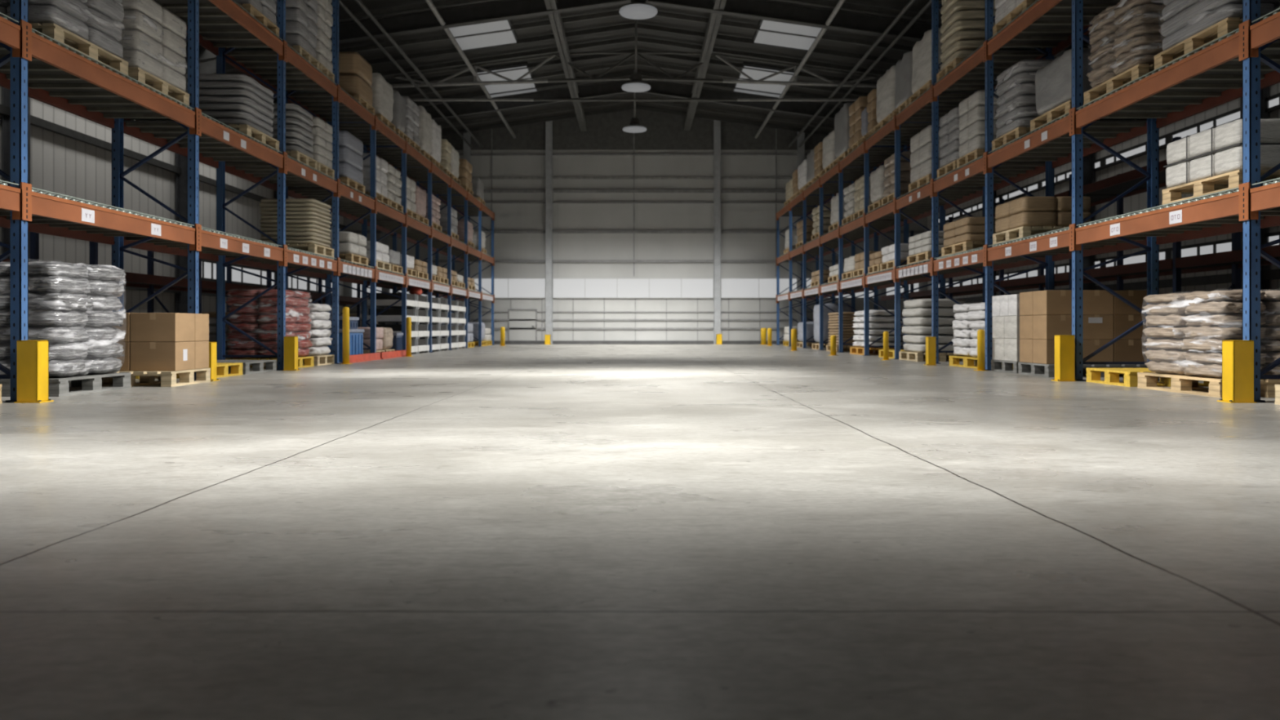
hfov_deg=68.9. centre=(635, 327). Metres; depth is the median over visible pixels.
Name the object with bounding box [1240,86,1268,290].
trim
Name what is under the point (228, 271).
storage rack
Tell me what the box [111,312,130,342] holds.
cardboard box
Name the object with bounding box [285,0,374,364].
rack
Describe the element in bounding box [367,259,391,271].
pallet
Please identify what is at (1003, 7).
stack
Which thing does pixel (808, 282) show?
window
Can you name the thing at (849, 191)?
stack
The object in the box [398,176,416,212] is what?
stack
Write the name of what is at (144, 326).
cardboard box
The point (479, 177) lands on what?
trim
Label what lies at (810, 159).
load
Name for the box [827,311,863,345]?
stack
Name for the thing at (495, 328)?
trim
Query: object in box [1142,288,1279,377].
stack
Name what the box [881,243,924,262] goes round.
stack
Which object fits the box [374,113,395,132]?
pallet
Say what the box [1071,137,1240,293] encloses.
wall
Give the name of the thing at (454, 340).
frame
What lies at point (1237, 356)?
guard
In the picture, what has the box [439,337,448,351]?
frame
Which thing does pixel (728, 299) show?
trim
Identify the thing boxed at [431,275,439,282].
pallet
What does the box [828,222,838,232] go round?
pallet
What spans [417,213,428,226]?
pallet
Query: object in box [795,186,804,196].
pallet
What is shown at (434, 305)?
tray
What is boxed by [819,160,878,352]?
rack
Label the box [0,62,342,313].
wall
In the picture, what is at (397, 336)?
storage bin
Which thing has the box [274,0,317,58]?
stack
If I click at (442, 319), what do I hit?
tray
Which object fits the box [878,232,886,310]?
trim
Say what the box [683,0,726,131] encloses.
roof beam
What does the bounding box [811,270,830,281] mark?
stack
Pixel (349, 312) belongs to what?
trim
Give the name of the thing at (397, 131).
pallet
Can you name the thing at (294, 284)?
window
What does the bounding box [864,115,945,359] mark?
rack
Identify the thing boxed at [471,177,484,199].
load
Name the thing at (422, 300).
frame
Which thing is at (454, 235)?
pallet
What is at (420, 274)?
pallet
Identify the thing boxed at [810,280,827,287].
pallet
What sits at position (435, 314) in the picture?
frame
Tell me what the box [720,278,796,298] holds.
window
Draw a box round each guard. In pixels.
[13,340,53,403]
[208,342,220,381]
[282,336,300,370]
[544,334,551,344]
[715,333,721,344]
[923,336,937,365]
[1051,334,1076,381]
[1217,340,1256,403]
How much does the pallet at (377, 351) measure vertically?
0.155 m
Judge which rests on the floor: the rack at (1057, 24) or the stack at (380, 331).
the rack at (1057, 24)
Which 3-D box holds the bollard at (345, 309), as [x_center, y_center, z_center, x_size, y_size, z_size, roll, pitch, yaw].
[-4.820,0.125,15.550,0.210,0.950,0.210,0,0,0]
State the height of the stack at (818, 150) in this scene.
0.856 m
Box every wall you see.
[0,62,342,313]
[342,150,927,340]
[927,82,1279,303]
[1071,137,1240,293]
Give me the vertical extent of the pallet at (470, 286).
0.150 m
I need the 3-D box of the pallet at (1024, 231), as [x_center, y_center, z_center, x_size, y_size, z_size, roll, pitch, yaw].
[5.495,-1.245,12.635,0.930,0.150,1.030,0,0,0]
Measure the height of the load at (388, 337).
0.464 m
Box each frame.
[367,293,417,309]
[367,307,417,324]
[367,324,417,338]
[382,293,429,310]
[382,309,429,324]
[396,297,439,311]
[397,311,439,324]
[411,337,439,351]
[411,338,417,354]
[411,338,429,353]
[416,324,429,338]
[417,297,448,311]
[417,311,448,324]
[419,312,457,324]
[419,324,457,337]
[419,337,457,349]
[431,300,457,312]
[431,324,439,337]
[435,312,466,324]
[439,324,448,337]
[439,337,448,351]
[440,300,466,313]
[457,324,466,337]
[457,336,466,349]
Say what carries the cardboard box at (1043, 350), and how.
on the pallet at (1024, 368)
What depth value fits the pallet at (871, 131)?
20.07 m
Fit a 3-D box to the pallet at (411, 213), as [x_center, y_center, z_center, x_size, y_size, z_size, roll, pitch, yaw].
[-5.495,-2.565,21.050,0.930,0.150,1.100,0,0,0]
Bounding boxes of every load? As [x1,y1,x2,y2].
[370,72,393,121]
[380,327,393,349]
[386,248,399,266]
[391,89,406,133]
[398,253,414,269]
[414,185,426,217]
[417,105,432,154]
[426,263,437,275]
[429,119,441,163]
[449,146,459,177]
[455,274,463,282]
[457,218,473,241]
[467,322,485,341]
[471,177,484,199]
[471,229,485,248]
[784,227,797,248]
[785,177,793,200]
[797,159,807,189]
[797,321,817,342]
[806,149,814,182]
[813,302,851,342]
[822,129,836,168]
[830,193,845,225]
[834,102,853,158]
[844,255,856,272]
[861,106,868,136]
[870,164,886,203]
[875,65,895,123]
[894,51,917,108]
[911,28,942,93]
[1035,48,1094,115]
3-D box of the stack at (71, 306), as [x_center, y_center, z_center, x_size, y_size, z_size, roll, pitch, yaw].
[-5.492,-0.089,8.737,0.971,1.067,1.196,0,0,0]
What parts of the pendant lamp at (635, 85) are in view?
lamp shade, rod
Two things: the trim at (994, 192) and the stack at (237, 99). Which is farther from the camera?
the trim at (994, 192)
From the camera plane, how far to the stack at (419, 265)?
21.95 m
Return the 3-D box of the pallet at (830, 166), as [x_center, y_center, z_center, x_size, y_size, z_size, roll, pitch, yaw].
[5.495,-4.165,24.700,0.930,0.150,1.400,0,0,0]
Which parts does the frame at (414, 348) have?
leg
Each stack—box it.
[0,0,124,58]
[0,261,125,377]
[116,0,186,91]
[182,73,274,137]
[225,288,312,358]
[232,0,276,26]
[259,198,331,248]
[270,102,313,159]
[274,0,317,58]
[307,303,332,355]
[311,116,333,168]
[314,0,333,72]
[328,231,366,257]
[330,51,373,106]
[331,130,363,184]
[357,327,383,351]
[361,152,387,197]
[364,240,389,262]
[385,164,401,204]
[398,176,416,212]
[400,95,419,145]
[413,259,426,273]
[424,193,440,225]
[435,266,447,278]
[438,205,457,234]
[440,138,452,172]
[440,323,473,342]
[445,270,457,280]
[457,158,472,190]
[462,276,475,285]
[482,328,491,341]
[783,326,799,341]
[792,168,799,194]
[796,218,813,242]
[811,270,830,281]
[812,204,831,234]
[813,142,823,176]
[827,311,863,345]
[829,263,844,276]
[843,182,855,217]
[848,96,868,146]
[852,309,903,347]
[853,173,872,212]
[854,251,877,270]
[866,88,880,132]
[869,251,883,266]
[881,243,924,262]
[883,151,917,196]
[902,298,965,352]
[908,231,951,256]
[910,124,941,182]
[938,106,960,168]
[939,0,996,70]
[943,217,1005,247]
[951,302,985,357]
[958,89,1003,158]
[995,0,1024,25]
[995,59,1053,137]
[995,196,1090,233]
[1085,0,1166,88]
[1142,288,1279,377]
[1160,0,1279,50]
[1163,118,1279,188]
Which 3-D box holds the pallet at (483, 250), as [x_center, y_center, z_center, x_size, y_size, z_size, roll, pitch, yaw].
[-5.495,-2.565,31.050,0.930,0.150,1.100,0,0,0]
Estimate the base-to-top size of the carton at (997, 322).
0.301 m
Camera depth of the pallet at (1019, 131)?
12.66 m
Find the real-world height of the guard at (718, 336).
0.380 m
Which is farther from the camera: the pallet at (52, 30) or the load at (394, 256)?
the load at (394, 256)
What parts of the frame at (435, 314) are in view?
leg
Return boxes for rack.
[0,0,195,401]
[0,12,20,211]
[2,258,30,262]
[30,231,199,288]
[111,0,283,380]
[146,250,268,313]
[216,0,337,370]
[226,263,321,311]
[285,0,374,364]
[287,275,359,304]
[324,115,405,353]
[331,284,361,327]
[361,140,431,350]
[392,160,450,352]
[415,177,467,350]
[435,190,481,348]
[451,201,494,346]
[775,201,818,346]
[789,191,835,348]
[803,177,855,350]
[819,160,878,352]
[839,140,908,355]
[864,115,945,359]
[880,230,939,334]
[895,0,985,364]
[911,217,982,334]
[933,0,1054,370]
[949,199,1044,295]
[986,0,1159,381]
[1000,173,1123,289]
[1075,0,1279,401]
[1175,244,1279,267]
[1249,7,1279,211]
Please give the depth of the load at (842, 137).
22.85 m
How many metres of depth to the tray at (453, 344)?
25.99 m
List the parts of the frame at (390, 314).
leg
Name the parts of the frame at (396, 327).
leg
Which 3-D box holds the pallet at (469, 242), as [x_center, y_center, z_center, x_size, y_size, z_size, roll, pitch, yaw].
[-5.495,-2.565,28.600,0.930,0.150,1.200,0,0,0]
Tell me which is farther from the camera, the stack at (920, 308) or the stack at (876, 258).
the stack at (876, 258)
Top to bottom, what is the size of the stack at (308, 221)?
0.718 m
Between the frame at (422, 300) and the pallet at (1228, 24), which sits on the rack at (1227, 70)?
the pallet at (1228, 24)
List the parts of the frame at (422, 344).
leg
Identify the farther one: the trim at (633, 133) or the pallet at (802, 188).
the trim at (633, 133)
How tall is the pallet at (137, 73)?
0.150 m
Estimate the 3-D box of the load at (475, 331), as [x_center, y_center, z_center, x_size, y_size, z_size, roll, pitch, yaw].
[-5.495,0.122,31.000,0.904,0.644,0.971,0,0,0]
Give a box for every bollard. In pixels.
[339,306,352,364]
[403,316,413,356]
[498,326,506,346]
[760,328,766,344]
[765,328,773,346]
[789,328,798,351]
[830,335,836,355]
[880,331,890,359]
[973,329,988,370]
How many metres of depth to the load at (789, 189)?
30.70 m
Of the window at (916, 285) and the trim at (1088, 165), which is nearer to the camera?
the trim at (1088, 165)
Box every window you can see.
[201,258,275,288]
[288,273,332,294]
[351,283,381,297]
[389,288,447,298]
[448,19,517,49]
[473,278,545,298]
[476,62,538,97]
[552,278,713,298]
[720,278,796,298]
[731,62,794,97]
[752,19,822,49]
[806,278,873,298]
[886,283,919,295]
[930,201,982,226]
[930,276,982,288]
[995,168,1071,205]
[995,262,1069,279]
[1092,107,1239,171]
[1092,238,1231,268]
[1265,93,1279,112]
[1265,231,1279,245]
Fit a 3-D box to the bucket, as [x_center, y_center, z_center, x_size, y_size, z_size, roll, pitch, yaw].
[-5.200,-0.880,22.100,0.320,0.190,0.312,0,0,0]
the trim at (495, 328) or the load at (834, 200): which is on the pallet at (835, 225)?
the load at (834, 200)
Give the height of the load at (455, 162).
0.859 m
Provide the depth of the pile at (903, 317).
28.99 m
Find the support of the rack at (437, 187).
on the floor
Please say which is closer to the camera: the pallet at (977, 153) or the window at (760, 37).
the pallet at (977, 153)
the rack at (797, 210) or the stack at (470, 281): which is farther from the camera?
the rack at (797, 210)
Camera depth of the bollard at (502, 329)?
31.23 m
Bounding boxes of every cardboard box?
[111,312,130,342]
[115,342,130,371]
[130,312,195,342]
[130,341,195,371]
[194,313,208,341]
[194,341,208,368]
[1019,291,1032,315]
[1019,315,1032,338]
[1019,338,1037,363]
[1032,289,1071,315]
[1032,315,1071,339]
[1032,339,1054,364]
[1083,289,1113,315]
[1083,315,1113,339]
[1083,339,1113,361]
[1112,289,1146,315]
[1113,315,1146,339]
[1113,339,1146,361]
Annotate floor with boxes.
[0,344,1279,719]
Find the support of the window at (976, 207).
in the wall at (1135, 202)
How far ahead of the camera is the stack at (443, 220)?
25.53 m
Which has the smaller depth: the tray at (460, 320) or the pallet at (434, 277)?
the pallet at (434, 277)
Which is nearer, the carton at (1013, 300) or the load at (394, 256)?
the carton at (1013, 300)
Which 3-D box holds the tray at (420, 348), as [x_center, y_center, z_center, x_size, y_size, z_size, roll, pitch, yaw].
[-5.480,0.482,22.233,0.900,0.135,1.175,0,0,0]
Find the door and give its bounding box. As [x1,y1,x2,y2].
[507,309,537,340]
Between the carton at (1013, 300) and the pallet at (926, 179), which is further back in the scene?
the pallet at (926, 179)
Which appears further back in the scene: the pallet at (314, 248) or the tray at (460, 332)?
the tray at (460, 332)
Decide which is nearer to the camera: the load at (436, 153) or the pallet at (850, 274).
the pallet at (850, 274)
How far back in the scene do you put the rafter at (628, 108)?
33.97 m
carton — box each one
[991,295,1002,316]
[992,315,1004,337]
[992,337,1008,360]
[1000,294,1008,315]
[1004,315,1019,338]
[1004,338,1019,361]
[1008,293,1019,315]
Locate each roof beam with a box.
[544,0,586,131]
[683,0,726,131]
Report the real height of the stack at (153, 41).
0.827 m
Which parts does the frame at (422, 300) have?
leg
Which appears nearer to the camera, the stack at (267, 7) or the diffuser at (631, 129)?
the stack at (267, 7)
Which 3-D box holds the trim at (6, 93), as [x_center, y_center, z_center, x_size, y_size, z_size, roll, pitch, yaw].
[-10.613,-2.975,16.000,0.305,7.150,0.280,0,0,0]
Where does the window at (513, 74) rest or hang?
attached to the ceiling
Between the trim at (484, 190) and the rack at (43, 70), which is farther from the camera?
the trim at (484, 190)
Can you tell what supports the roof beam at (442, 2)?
attached to the ceiling
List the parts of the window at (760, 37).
frame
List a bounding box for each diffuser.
[621,82,650,92]
[622,125,646,133]
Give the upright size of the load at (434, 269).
0.279 m
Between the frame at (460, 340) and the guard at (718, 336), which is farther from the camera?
the guard at (718, 336)
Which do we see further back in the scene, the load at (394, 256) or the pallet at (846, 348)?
the pallet at (846, 348)
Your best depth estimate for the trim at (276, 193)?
27.92 m
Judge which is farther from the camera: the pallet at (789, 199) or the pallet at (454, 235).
the pallet at (789, 199)
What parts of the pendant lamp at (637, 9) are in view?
lamp shade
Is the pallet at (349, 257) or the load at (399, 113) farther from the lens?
the load at (399, 113)
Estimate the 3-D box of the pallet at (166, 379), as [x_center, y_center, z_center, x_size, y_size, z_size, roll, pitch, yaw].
[-5.200,0.522,9.940,0.960,0.155,0.880,0,0,0]
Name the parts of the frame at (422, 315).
leg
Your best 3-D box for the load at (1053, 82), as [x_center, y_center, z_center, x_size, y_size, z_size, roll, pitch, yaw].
[5.495,-2.970,11.350,0.900,0.659,1.072,0,0,0]
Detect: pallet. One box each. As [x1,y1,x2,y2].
[0,372,131,396]
[0,383,2,403]
[29,22,128,77]
[101,368,210,386]
[125,66,189,107]
[135,362,242,378]
[178,360,276,374]
[224,124,279,151]
[225,356,314,368]
[235,3,279,38]
[263,354,334,365]
[285,151,317,170]
[285,244,333,257]
[288,45,319,71]
[317,161,334,179]
[319,62,334,84]
[338,177,365,193]
[338,253,368,266]
[349,95,374,115]
[363,350,384,354]
[364,191,389,206]
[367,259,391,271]
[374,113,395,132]
[382,349,395,351]
[389,199,403,213]
[389,264,402,273]
[395,128,408,141]
[406,208,417,219]
[406,267,417,277]
[407,137,421,153]
[416,271,428,279]
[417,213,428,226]
[420,150,433,164]
[431,221,441,232]
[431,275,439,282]
[433,159,443,170]
[438,276,448,284]
[442,231,458,239]
[443,168,452,177]
[451,280,457,286]
[452,174,460,184]
[456,196,484,205]
[457,281,465,288]
[458,240,474,248]
[458,342,474,347]
[461,185,473,195]
[467,284,475,290]
[472,341,486,346]
[474,247,486,253]
[474,340,492,345]
[782,341,808,346]
[783,196,813,206]
[783,247,795,253]
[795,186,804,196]
[795,240,811,248]
[796,342,826,347]
[804,178,813,190]
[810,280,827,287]
[811,231,828,240]
[812,343,827,349]
[813,173,820,183]
[820,163,832,176]
[826,344,862,351]
[827,275,838,283]
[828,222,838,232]
[832,151,847,166]
[841,214,853,225]
[841,271,853,279]
[847,140,859,155]
[849,346,894,355]
[853,208,864,219]
[853,267,864,277]
[859,134,866,145]
[866,128,873,140]
[867,200,881,213]
[867,264,881,274]
[873,112,892,134]
[878,349,915,359]
[880,259,915,271]
[881,191,910,206]
[892,99,908,119]
[898,351,963,361]
[906,251,951,264]
[908,80,931,106]
[908,173,931,191]
[936,57,966,83]
[937,160,956,178]
[941,241,985,256]
[949,355,1013,369]
[956,148,985,168]
[991,126,1030,151]
[991,359,1018,373]
[992,0,1038,36]
[992,226,1069,244]
[1017,361,1146,377]
[1030,99,1084,133]
[1084,63,1154,105]
[1086,368,1209,386]
[1137,372,1279,397]
[1154,17,1263,71]
[1162,169,1279,204]
[1274,384,1279,404]
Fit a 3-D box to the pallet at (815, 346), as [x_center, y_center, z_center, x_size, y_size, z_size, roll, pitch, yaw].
[5.495,0.522,26.050,0.930,0.155,1.100,0,0,0]
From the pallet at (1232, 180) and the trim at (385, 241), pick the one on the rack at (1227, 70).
the pallet at (1232, 180)
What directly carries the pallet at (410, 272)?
on the rack at (395, 156)
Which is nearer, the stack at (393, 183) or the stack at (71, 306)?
the stack at (71, 306)
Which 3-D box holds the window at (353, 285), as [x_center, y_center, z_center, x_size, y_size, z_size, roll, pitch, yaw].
[-9.900,-1.455,34.455,1.132,0.730,0.050,0,0,0]
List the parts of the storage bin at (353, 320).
lid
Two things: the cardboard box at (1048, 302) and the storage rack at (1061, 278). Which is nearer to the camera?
the cardboard box at (1048, 302)
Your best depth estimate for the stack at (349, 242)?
16.66 m
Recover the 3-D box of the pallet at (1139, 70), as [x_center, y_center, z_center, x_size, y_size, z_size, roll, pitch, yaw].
[5.495,-2.565,9.905,0.930,0.150,1.150,0,0,0]
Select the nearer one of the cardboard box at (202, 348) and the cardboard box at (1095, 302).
the cardboard box at (202, 348)
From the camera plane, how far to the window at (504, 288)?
34.45 m
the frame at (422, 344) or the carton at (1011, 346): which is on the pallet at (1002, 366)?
the carton at (1011, 346)
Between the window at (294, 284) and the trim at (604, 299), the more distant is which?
the trim at (604, 299)
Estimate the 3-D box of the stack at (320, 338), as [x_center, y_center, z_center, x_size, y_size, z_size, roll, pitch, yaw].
[-5.493,0.023,15.201,0.962,0.843,0.872,0,0,0]
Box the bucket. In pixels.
[408,286,422,294]
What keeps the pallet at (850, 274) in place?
on the rack at (876, 155)
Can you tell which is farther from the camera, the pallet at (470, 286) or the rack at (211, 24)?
the pallet at (470, 286)
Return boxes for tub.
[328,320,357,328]
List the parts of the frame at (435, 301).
leg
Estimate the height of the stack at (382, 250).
0.376 m
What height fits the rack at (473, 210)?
4.688 m
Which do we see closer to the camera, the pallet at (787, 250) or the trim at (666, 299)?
the pallet at (787, 250)
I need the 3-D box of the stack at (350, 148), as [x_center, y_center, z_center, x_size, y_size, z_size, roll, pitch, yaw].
[-5.497,-3.054,16.850,0.896,0.826,1.064,0,0,0]
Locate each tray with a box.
[367,299,417,306]
[367,315,417,321]
[385,301,429,307]
[386,315,429,322]
[392,330,417,337]
[396,302,439,309]
[411,346,417,352]
[417,303,448,310]
[417,330,429,337]
[417,345,429,351]
[421,317,457,323]
[431,305,457,311]
[431,316,439,322]
[431,330,439,336]
[431,344,439,350]
[439,343,448,349]
[440,306,466,311]
[440,317,448,322]
[440,330,448,335]
[451,330,457,335]
[451,342,457,347]
[457,318,466,323]
[457,330,466,335]
[457,342,466,346]
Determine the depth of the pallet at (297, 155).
14.29 m
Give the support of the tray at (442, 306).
on the frame at (443, 303)
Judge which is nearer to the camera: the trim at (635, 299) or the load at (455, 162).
the load at (455, 162)
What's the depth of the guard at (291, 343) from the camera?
13.12 m
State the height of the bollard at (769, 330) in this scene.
0.600 m
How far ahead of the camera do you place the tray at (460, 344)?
27.04 m
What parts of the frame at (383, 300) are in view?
leg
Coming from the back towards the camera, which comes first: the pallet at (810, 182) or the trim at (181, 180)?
the pallet at (810, 182)
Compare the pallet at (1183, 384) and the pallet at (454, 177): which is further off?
the pallet at (454, 177)
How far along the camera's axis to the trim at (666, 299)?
34.47 m
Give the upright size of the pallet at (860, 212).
0.150 m
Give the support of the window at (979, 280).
in the wall at (1135, 202)
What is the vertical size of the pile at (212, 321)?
0.814 m
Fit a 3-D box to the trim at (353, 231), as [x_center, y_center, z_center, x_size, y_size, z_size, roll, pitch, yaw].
[0.000,-3.549,34.465,21.600,0.100,0.070,0,0,0]
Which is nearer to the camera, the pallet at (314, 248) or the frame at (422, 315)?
the pallet at (314, 248)
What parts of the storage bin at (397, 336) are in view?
lid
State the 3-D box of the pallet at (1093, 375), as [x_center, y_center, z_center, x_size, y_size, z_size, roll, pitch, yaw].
[5.495,0.522,9.960,0.930,0.155,0.920,0,0,0]
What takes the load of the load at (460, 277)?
on the pallet at (460, 284)
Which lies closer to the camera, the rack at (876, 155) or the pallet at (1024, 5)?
the pallet at (1024, 5)
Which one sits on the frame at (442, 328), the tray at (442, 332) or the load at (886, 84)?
the tray at (442, 332)
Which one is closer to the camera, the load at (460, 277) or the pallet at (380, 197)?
the pallet at (380, 197)
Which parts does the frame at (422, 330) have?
leg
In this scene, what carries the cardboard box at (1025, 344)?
on the pallet at (1024, 368)
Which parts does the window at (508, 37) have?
frame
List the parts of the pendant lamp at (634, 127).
lamp shade, rod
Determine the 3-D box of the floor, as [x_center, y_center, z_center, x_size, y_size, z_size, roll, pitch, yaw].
[0.000,0.700,14.750,21.600,0.200,39.500,0,0,0]
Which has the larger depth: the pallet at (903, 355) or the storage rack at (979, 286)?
the storage rack at (979, 286)
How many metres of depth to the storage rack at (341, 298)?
26.10 m
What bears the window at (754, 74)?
attached to the ceiling
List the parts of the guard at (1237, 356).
foot plate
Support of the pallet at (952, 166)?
on the rack at (980, 71)
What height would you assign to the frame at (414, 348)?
0.345 m
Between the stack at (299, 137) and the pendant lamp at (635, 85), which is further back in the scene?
the pendant lamp at (635, 85)
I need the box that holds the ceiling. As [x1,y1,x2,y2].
[186,0,1090,132]
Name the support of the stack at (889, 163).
on the pallet
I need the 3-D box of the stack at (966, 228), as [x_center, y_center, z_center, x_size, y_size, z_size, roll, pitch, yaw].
[5.495,-1.510,14.775,0.899,0.378,1.117,0,0,0]
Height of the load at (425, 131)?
1.109 m
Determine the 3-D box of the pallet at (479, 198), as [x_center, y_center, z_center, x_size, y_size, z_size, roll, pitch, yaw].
[-5.495,-4.165,30.750,0.930,0.150,1.100,0,0,0]
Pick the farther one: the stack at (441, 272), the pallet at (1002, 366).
the stack at (441, 272)
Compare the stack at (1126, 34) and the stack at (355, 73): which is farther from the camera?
the stack at (355, 73)
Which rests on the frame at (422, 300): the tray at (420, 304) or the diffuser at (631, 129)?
the tray at (420, 304)
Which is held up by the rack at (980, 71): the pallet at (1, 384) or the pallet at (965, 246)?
the pallet at (965, 246)
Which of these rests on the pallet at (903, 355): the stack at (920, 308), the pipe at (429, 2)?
the stack at (920, 308)
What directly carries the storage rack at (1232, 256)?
on the floor
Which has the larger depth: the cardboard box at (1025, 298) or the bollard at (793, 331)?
the bollard at (793, 331)
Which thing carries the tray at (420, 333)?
on the frame at (422, 330)
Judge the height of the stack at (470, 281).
0.227 m
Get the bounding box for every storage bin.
[325,328,364,362]
[328,316,359,328]
[387,332,403,351]
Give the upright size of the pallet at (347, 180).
0.150 m
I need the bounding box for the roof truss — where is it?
[390,51,876,101]
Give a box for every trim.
[0,104,346,230]
[1,86,30,261]
[124,286,346,306]
[175,64,187,313]
[275,191,288,288]
[342,230,927,233]
[349,311,813,312]
[381,231,389,324]
[419,259,844,262]
[422,189,786,192]
[440,201,831,203]
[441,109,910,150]
[458,153,808,155]
[463,132,471,322]
[471,176,792,179]
[471,319,813,320]
[484,327,784,329]
[491,128,492,210]
[541,298,542,340]
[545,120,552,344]
[604,298,604,340]
[633,133,634,276]
[635,298,635,340]
[666,298,666,340]
[697,298,697,340]
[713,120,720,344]
[728,298,728,340]
[759,298,759,340]
[775,128,776,276]
[797,131,804,324]
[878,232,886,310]
[959,269,1279,302]
[982,191,995,302]
[1083,153,1094,289]
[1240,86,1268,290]
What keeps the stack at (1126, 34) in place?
on the pallet at (1139, 70)
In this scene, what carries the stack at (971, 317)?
on the pallet
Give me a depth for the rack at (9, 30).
7.45 m
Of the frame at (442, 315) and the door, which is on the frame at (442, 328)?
the frame at (442, 315)
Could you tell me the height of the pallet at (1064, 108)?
0.150 m
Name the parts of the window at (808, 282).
frame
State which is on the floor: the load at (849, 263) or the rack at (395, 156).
the rack at (395, 156)
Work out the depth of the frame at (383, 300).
20.49 m
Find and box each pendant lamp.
[618,0,657,19]
[621,19,650,92]
[622,70,646,133]
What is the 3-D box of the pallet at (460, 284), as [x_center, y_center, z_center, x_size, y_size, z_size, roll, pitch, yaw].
[-5.495,-1.245,27.100,0.930,0.150,1.000,0,0,0]
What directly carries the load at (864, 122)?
on the pallet at (863, 138)
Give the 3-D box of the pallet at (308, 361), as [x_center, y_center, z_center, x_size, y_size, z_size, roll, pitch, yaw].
[-5.495,0.522,14.060,0.930,0.155,1.120,0,0,0]
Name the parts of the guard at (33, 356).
foot plate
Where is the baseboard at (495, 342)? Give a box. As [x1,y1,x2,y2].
[493,340,784,344]
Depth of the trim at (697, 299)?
34.47 m
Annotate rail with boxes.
[342,352,381,363]
[380,350,405,359]
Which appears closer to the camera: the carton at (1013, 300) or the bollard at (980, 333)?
the carton at (1013, 300)
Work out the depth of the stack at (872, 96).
19.91 m
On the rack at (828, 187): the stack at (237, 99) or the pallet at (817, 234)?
the pallet at (817, 234)
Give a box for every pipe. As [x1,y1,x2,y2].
[338,0,471,147]
[355,0,483,147]
[425,0,515,138]
[754,0,845,138]
[787,0,915,147]
[798,0,931,147]
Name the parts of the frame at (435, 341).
leg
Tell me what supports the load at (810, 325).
on the pallet at (799, 344)
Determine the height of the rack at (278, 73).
6.700 m
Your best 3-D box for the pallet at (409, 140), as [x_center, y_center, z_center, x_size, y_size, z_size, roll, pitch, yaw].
[-5.495,-4.165,21.325,0.930,0.150,1.150,0,0,0]
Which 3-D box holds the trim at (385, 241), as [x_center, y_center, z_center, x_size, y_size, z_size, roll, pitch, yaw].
[-9.200,-3.111,34.322,0.260,7.422,0.165,0,0,0]
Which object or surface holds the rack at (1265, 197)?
on the floor
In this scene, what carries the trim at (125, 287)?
attached to the wall at (60, 164)
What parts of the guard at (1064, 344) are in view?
foot plate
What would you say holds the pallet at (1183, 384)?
on the floor
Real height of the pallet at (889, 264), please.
0.150 m
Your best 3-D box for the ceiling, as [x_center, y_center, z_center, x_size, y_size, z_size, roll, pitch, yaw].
[0.000,-7.461,14.850,22.000,1.678,39.700,0,0,0]
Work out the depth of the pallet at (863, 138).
20.70 m
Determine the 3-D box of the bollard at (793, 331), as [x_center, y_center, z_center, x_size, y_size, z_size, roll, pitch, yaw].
[4.200,0.310,24.700,0.250,0.580,0.250,0,0,0]
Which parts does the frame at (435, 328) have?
leg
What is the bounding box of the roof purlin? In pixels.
[434,92,834,120]
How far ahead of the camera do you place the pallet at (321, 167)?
15.20 m
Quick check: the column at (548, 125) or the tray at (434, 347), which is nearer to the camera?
the tray at (434, 347)
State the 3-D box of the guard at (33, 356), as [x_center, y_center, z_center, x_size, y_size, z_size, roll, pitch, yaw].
[-4.870,0.350,7.560,0.205,0.500,0.180,0,0,0]
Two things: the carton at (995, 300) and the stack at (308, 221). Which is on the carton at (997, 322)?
the carton at (995, 300)
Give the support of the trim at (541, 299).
attached to the wall at (508, 216)
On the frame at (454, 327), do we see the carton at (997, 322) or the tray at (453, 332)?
the tray at (453, 332)
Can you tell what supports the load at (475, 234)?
on the pallet at (483, 250)
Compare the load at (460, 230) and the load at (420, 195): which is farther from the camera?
the load at (460, 230)
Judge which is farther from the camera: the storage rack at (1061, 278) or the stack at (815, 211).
the stack at (815, 211)
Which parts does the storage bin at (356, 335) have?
lid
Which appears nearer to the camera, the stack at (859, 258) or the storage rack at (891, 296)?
the stack at (859, 258)
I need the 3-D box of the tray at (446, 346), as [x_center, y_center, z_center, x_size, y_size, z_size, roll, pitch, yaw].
[-5.480,0.482,24.670,0.900,0.135,1.100,0,0,0]
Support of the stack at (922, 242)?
on the pallet
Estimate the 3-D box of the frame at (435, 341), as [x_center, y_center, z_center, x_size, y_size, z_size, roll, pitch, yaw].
[-5.480,0.427,23.530,0.900,0.345,1.100,0,0,0]
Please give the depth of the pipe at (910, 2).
23.06 m

